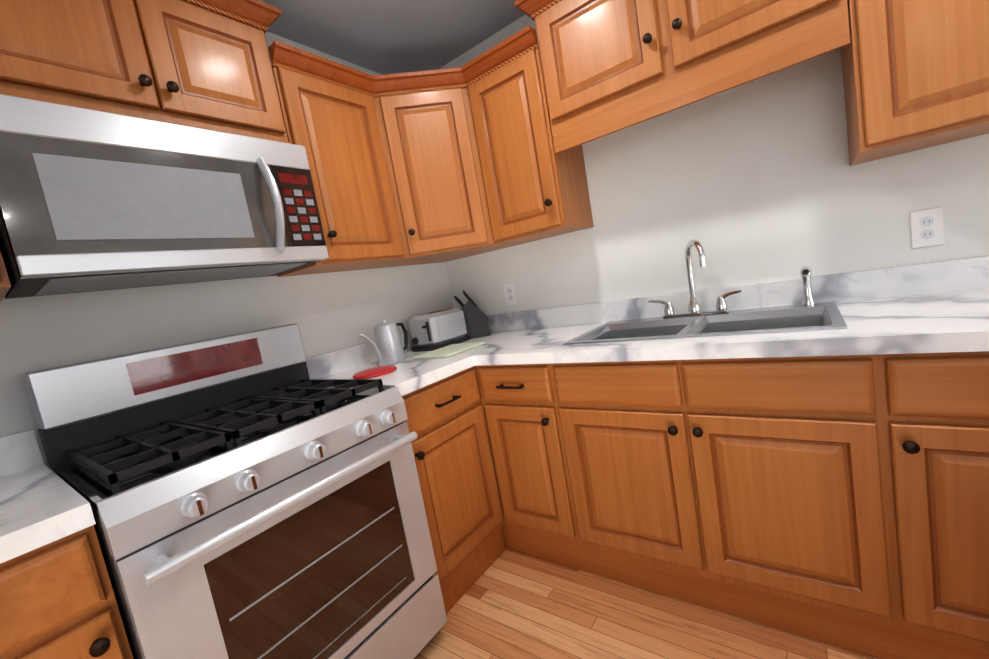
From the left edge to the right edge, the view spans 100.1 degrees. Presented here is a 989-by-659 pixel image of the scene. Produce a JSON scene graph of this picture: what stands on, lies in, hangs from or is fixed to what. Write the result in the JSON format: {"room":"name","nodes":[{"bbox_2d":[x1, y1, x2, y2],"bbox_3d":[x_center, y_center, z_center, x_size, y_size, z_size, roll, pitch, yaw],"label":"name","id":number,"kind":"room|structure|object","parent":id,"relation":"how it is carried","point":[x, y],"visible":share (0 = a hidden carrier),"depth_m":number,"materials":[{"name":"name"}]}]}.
{"room":"kitchen","nodes":[
{"label":"kitchen","id":0,"kind":"room"},
{"bbox_2d":[0,32,453,467],"bbox_3d":[-2.229,0.365,0.044,0.120,2.440,6.790,-5,8,37],"label":"wall","id":1,"kind":"structure","parent":0,"point":[330,312],"depth_m":1.52,"materials":[{"name":"paint"}]},
{"bbox_2d":[0,251,10,301],"bbox_3d":[-1.421,-0.431,0.835,0.327,0.780,0.420,-5,8,37],"label":"upper cabinet","id":2,"kind":"object","parent":1,"relation":"attached to","point":[5,285],"depth_m":0.95,"materials":[{"name":"brown wood"}]},
{"bbox_2d":[0,0,299,144],"bbox_3d":[-1.121,-0.801,1.276,0.327,0.493,0.759,-5,8,37],"label":"upper cabinet","id":3,"kind":"object","parent":1,"relation":"attached to","point":[204,64],"depth_m":1.20,"materials":[{"name":"brown wood"}]},
{"bbox_2d":[0,94,328,298],"bbox_3d":[-0.980,-0.365,1.277,0.487,0.398,0.746,-5,8,37],"label":"microwave","id":4,"kind":"object","parent":3,"relation":"attached to","point":[92,200],"visible":1,"depth_m":1.09,"materials":[{"name":"silver metal"}]},
{"bbox_2d":[0,331,417,474],"bbox_3d":[-0.884,0.199,1.725,0.019,0.102,2.216,-5,8,37],"label":"backsplash","id":5,"kind":"structure","parent":1,"relation":"attached to","point":[20,450],"depth_m":1.82,"materials":[{"name":"white stone"}]},
{"bbox_2d":[276,41,407,276],"bbox_3d":[-0.725,-0.657,1.783,0.327,0.780,0.441,-5,8,37],"label":"upper cabinet","id":6,"kind":"object","parent":1,"relation":"attached to","point":[336,117],"depth_m":1.68,"materials":[{"name":"brown wood"}]},
{"bbox_2d":[260,0,524,74],"bbox_3d":[-0.338,-1.064,-1.685,5.420,0.080,6.790,-5,8,37],"label":"ceiling","id":7,"kind":"structure","parent":0,"point":[384,37],"depth_m":1.93,"materials":[{"name":"paint"}]},
{"bbox_2d":[414,548,877,658],"bbox_3d":[0.095,1.393,-1.415,5.420,0.060,6.790,-5,8,37],"label":"floor","id":8,"kind":"structure","parent":0,"point":[512,604],"depth_m":1.42,"materials":[{"name":"brown wood"}]},
{"bbox_2d":[0,527,132,658],"bbox_3d":[-1.077,0.870,0.885,0.623,0.875,0.408,-5,8,37],"label":"base cabinet","id":9,"kind":"object","parent":8,"relation":"on","point":[58,601],"depth_m":0.77,"materials":[{"name":"brown wood"}]},
{"bbox_2d":[0,463,95,566],"bbox_3d":[-1.150,0.418,0.831,0.637,0.044,0.408,-5,8,37],"label":"countertop","id":10,"kind":"structure","parent":9,"relation":"on","point":[38,509],"depth_m":0.80,"materials":[{"name":"white stone"}]},
{"bbox_2d":[22,323,446,658],"bbox_3d":[-0.703,0.603,1.289,0.706,1.182,0.751,-5,8,37],"label":"range","id":11,"kind":"object","parent":8,"relation":"on","point":[255,494],"visible":1,"depth_m":1.13,"materials":[{"name":"metal"}]},
{"bbox_2d":[404,367,507,613],"bbox_3d":[-0.380,0.643,1.835,0.623,0.875,0.461,-5,8,37],"label":"base cabinet","id":12,"kind":"object","parent":8,"relation":"on","point":[453,456],"depth_m":1.64,"materials":[{"name":"brown wood"}]},
{"bbox_2d":[311,327,539,398],"bbox_3d":[-0.279,0.134,2.020,0.637,0.044,1.063,-5,8,37],"label":"countertop","id":13,"kind":"structure","parent":12,"relation":"on","point":[411,374],"depth_m":1.71,"materials":[{"name":"white stone"}]},
{"bbox_2d":[353,365,396,378],"bbox_3d":[-0.495,0.174,1.713,0.180,0.018,0.180,-5,8,37],"label":"trivet","id":14,"kind":"object","parent":13,"relation":"on","point":[374,372],"visible":1,"depth_m":1.67,"materials":[{"name":"plastic"}]},
{"bbox_2d":[360,320,407,365],"bbox_3d":[-0.505,0.058,1.931,0.128,0.202,0.269,-5,8,37],"label":"kettle","id":15,"kind":"object","parent":13,"relation":"on","point":[388,347],"visible":1,"depth_m":1.89,"materials":[{"name":"metal"}]},
{"bbox_2d":[409,308,470,351],"bbox_3d":[-0.306,-0.002,2.226,0.200,0.186,0.292,-5,8,37],"label":"toaster","id":16,"kind":"object","parent":13,"relation":"on","point":[432,331],"visible":1,"depth_m":2.14,"materials":[{"name":"silver metal"}]},
{"bbox_2d":[413,342,484,358],"bbox_3d":[-0.211,0.099,1.966,0.220,0.012,0.280,-5,8,37],"label":"cutting board","id":17,"kind":"object","parent":13,"relation":"on","point":[449,351],"visible":1,"depth_m":1.92,"materials":[{"name":"beige wood"}]},
{"bbox_2d":[454,291,489,338],"bbox_3d":[-0.130,-0.091,2.356,0.164,0.272,0.100,-10,6,2],"label":"knife block","id":18,"kind":"object","parent":13,"relation":"on","point":[476,321],"visible":1,"depth_m":2.31,"materials":[{"name":"black metal"}]},
{"bbox_2d":[476,363,583,570],"bbox_3d":[0.305,0.509,1.959,0.380,0.875,0.622,-5,8,37],"label":"base cabinet","id":19,"kind":"object","parent":8,"relation":"on","point":[521,419],"depth_m":1.70,"materials":[{"name":"brown wood"}]},
{"bbox_2d":[556,375,907,658],"bbox_3d":[0.835,0.547,1.579,0.915,0.700,0.622,-5,8,37],"label":"base cabinet","id":20,"kind":"object","parent":8,"relation":"on","point":[806,455],"depth_m":1.24,"materials":[{"name":"brown wood"}]},
{"bbox_2d":[852,351,988,658],"bbox_3d":[1.348,0.412,1.171,0.412,0.875,0.622,-5,8,37],"label":"base cabinet","id":21,"kind":"object","parent":8,"relation":"on","point":[937,406],"depth_m":0.99,"materials":[{"name":"brown wood"}]},
{"bbox_2d":[472,287,988,366],"bbox_3d":[0.759,0.009,1.498,1.660,0.044,0.637,-5,8,37],"label":"countertop","id":22,"kind":"structure","parent":21,"relation":"on","point":[945,322],"depth_m":1.17,"materials":[{"name":"white stone"}]},
{"bbox_2d":[648,239,743,318],"bbox_3d":[0.783,-0.202,1.672,0.353,0.308,0.140,-5,8,37],"label":"faucet","id":23,"kind":"object","parent":22,"relation":"on","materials":[{"name":"silver metal"}]},
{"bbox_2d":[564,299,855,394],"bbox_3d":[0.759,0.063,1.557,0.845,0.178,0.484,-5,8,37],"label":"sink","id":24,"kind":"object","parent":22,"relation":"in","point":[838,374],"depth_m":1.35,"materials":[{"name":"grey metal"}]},
{"bbox_2d":[797,266,815,306],"bbox_3d":[1.115,-0.155,1.479,0.040,0.143,0.068,-5,8,37],"label":"sprayer","id":25,"kind":"object","parent":22,"relation":"on","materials":[{"name":"silver metal"}]},
{"bbox_2d":[440,14,988,315],"bbox_3d":[1.859,-0.464,1.048,5.300,2.440,0.138,-5,8,37],"label":"wall","id":26,"kind":"structure","parent":0,"point":[761,180],"depth_m":1.62,"materials":[{"name":"paint"}]},
{"bbox_2d":[372,67,519,266],"bbox_3d":[-0.309,-0.767,2.114,0.607,0.780,0.608,-5,8,37],"label":"upper cabinet","id":27,"kind":"object","parent":26,"relation":"attached to","point":[425,120],"depth_m":1.88,"materials":[{"name":"brown wood"}]},
{"bbox_2d":[503,283,517,304],"bbox_3d":[0.090,-0.199,2.339,0.075,0.120,0.008,-5,8,37],"label":"outlet","id":28,"kind":"object","parent":26,"relation":"attached to","point":[510,293],"visible":1,"depth_m":2.33,"materials":[{"name":"grey plastic"}]},
{"bbox_2d":[460,24,593,247],"bbox_3d":[0.166,-0.830,1.928,0.374,0.780,0.327,-5,8,37],"label":"upper cabinet","id":29,"kind":"object","parent":26,"relation":"attached to","point":[482,154],"depth_m":1.79,"materials":[{"name":"brown wood"}]},
{"bbox_2d":[524,0,843,139],"bbox_3d":[0.643,-1.133,1.506,0.929,0.480,0.327,-5,8,37],"label":"upper cabinet","id":30,"kind":"object","parent":26,"relation":"attached to","point":[606,66],"depth_m":1.42,"materials":[{"name":"brown wood"}]},
{"bbox_2d":[487,256,988,330],"bbox_3d":[0.942,-0.122,1.721,2.977,0.102,0.020,-5,8,37],"label":"backsplash","id":31,"kind":"structure","parent":26,"relation":"attached to","point":[970,274],"depth_m":1.52,"materials":[{"name":"white stone"}]},
{"bbox_2d":[836,0,988,165],"bbox_3d":[1.442,-0.948,0.964,0.960,0.780,0.327,-5,8,37],"label":"upper cabinet","id":32,"kind":"object","parent":26,"relation":"attached to","point":[916,72],"depth_m":1.09,"materials":[{"name":"brown wood"}]},
{"bbox_2d":[910,207,944,248],"bbox_3d":[1.403,-0.329,1.344,0.075,0.120,0.008,-5,8,37],"label":"outlet","id":33,"kind":"object","parent":26,"relation":"attached to","point":[927,227],"visible":1,"depth_m":1.34,"materials":[{"name":"grey plastic"}]}
]}

